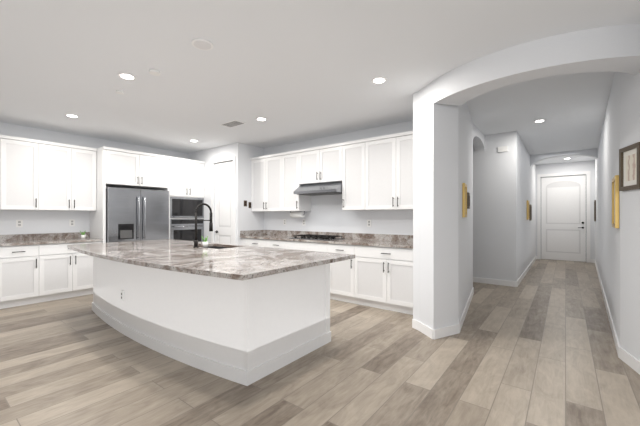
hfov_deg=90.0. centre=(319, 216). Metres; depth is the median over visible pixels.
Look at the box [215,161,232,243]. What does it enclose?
pantry door
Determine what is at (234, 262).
island countertop
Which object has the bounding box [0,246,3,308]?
base cabinet
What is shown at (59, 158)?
upper cabinet
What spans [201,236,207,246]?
potted plant
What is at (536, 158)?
wall
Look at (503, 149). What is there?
door chime
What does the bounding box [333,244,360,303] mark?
base cabinet
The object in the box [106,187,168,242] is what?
refrigerator
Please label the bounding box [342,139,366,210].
upper cabinet
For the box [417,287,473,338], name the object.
baseboard
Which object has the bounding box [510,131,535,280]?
wall
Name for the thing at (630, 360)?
baseboard
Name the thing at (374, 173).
upper cabinet
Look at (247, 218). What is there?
wall
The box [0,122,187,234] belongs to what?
wall
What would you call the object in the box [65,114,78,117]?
recessed light
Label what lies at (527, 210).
picture frame
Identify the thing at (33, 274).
base cabinet
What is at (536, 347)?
floor
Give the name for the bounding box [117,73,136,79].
recessed light
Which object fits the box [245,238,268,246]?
base cabinet
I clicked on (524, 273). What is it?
baseboard
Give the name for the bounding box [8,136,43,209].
upper cabinet
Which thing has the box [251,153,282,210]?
upper cabinet
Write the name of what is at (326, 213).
wall
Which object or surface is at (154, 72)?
smoke detector
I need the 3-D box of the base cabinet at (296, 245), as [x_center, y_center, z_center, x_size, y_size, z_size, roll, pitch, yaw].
[-0.045,0.858,5.502,1.010,0.884,0.620,0,0,37]
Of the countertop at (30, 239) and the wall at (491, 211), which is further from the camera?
the wall at (491, 211)
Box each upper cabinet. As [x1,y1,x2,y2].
[0,135,7,209]
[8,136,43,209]
[44,141,75,210]
[76,146,95,210]
[96,146,165,189]
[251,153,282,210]
[283,149,310,210]
[303,143,342,184]
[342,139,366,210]
[367,131,412,209]
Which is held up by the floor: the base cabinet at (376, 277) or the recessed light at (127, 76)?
the base cabinet at (376, 277)
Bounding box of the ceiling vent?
[219,120,244,127]
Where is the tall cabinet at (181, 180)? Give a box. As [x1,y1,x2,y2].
[162,156,204,241]
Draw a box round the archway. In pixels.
[434,24,639,105]
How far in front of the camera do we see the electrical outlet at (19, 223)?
5.05 m
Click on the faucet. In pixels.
(210, 225)
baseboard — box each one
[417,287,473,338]
[473,277,515,286]
[516,256,536,286]
[591,259,639,374]
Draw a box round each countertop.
[0,232,102,246]
[67,239,354,280]
[239,230,412,248]
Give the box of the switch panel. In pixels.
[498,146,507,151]
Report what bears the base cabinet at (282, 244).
on the floor
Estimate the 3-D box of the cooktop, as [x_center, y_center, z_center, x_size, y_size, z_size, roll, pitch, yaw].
[-0.059,0.353,5.484,0.830,0.052,0.500,0,0,37]
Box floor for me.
[0,259,639,425]
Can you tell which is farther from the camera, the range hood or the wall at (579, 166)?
the wall at (579, 166)
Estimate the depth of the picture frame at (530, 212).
8.01 m
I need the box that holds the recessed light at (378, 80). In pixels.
[371,77,386,83]
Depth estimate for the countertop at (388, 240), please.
5.27 m
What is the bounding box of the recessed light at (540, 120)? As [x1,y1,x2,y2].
[534,119,545,122]
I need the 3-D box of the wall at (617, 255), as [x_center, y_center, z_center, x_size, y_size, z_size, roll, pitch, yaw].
[4.972,-0.140,5.422,0.487,2.880,9.243,0,0,37]
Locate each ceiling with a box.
[0,0,639,152]
[467,72,613,164]
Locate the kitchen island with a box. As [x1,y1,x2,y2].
[92,256,330,385]
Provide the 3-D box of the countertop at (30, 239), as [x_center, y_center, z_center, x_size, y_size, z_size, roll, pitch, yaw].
[-4.880,0.347,4.360,0.642,0.135,3.136,0,0,37]
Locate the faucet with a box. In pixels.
[192,203,212,247]
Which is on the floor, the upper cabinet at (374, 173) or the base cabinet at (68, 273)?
the base cabinet at (68, 273)
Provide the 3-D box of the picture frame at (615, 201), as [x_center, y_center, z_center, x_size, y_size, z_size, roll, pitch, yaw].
[2.949,-0.140,3.196,0.043,0.500,0.461,0,0,37]
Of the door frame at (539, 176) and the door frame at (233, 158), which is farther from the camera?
the door frame at (539, 176)
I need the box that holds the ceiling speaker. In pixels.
[192,38,212,49]
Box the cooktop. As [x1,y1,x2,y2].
[290,234,344,240]
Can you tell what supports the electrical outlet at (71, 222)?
attached to the wall at (39, 221)
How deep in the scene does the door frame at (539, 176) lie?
9.52 m
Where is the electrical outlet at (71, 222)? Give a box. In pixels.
[69,219,74,225]
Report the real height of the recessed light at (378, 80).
0.007 m
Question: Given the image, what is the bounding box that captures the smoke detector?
[149,69,159,75]
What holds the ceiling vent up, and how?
in the ceiling at (293, 71)
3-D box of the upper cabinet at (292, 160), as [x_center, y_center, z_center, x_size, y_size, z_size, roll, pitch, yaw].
[-0.434,-0.642,5.972,0.540,1.084,0.350,0,0,37]
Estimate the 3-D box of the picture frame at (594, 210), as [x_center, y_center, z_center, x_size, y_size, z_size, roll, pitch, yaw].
[7.257,-0.150,8.444,0.043,0.550,0.451,0,0,37]
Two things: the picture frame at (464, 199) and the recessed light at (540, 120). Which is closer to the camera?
the picture frame at (464, 199)
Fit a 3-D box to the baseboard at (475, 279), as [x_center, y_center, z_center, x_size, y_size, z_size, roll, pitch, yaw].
[2.637,1.250,6.665,2.470,0.100,0.014,0,0,37]
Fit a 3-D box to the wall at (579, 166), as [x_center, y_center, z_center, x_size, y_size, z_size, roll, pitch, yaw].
[7.205,-0.140,9.439,1.580,2.880,0.150,0,0,37]
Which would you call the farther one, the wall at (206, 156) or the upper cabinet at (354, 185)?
the wall at (206, 156)
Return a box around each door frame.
[211,156,235,244]
[537,171,589,262]
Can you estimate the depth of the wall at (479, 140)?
6.07 m
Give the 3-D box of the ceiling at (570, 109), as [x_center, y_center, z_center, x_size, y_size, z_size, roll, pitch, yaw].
[5.386,-1.630,5.951,7.700,0.100,10.000,0,0,37]
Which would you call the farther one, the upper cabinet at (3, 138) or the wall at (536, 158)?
the wall at (536, 158)
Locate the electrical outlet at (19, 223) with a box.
[16,220,22,226]
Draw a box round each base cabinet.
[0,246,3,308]
[4,244,43,307]
[44,241,101,301]
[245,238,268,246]
[269,240,288,248]
[289,241,332,298]
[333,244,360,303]
[357,245,412,314]
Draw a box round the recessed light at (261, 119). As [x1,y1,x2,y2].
[256,117,266,120]
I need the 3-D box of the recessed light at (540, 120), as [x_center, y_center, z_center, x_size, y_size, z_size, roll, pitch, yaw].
[3.626,-1.576,5.284,0.170,0.007,0.170,0,0,37]
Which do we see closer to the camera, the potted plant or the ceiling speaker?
the ceiling speaker
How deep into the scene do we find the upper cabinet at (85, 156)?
5.47 m
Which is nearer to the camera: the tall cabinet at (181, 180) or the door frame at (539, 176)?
the tall cabinet at (181, 180)
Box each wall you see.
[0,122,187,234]
[188,144,233,242]
[234,143,263,244]
[264,120,412,234]
[413,81,472,329]
[473,124,484,152]
[473,132,509,280]
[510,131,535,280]
[530,148,597,167]
[536,160,594,262]
[595,72,639,360]
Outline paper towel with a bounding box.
[290,211,304,217]
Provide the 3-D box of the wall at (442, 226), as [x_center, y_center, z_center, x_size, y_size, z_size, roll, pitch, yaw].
[1.899,-0.140,4.421,0.470,2.880,2.474,0,0,37]
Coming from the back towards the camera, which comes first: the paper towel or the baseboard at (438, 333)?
the paper towel
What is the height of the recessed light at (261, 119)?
0.007 m
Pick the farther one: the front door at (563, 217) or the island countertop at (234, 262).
the front door at (563, 217)
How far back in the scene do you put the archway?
2.61 m
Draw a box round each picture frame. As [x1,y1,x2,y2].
[462,183,466,216]
[467,192,469,208]
[527,200,528,219]
[529,205,531,220]
[594,200,595,220]
[612,175,618,227]
[619,142,639,190]
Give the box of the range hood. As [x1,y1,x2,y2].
[293,182,341,195]
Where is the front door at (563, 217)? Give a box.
[541,175,585,261]
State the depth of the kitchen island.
2.85 m
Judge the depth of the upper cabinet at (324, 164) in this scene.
5.38 m
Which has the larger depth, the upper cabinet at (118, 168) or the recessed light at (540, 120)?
the upper cabinet at (118, 168)
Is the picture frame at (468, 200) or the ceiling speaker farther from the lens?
the picture frame at (468, 200)
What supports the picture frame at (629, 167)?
attached to the wall at (617, 255)
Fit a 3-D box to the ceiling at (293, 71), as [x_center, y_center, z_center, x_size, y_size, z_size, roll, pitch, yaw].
[-1.141,-1.535,0.731,11.700,0.190,9.770,0,0,37]

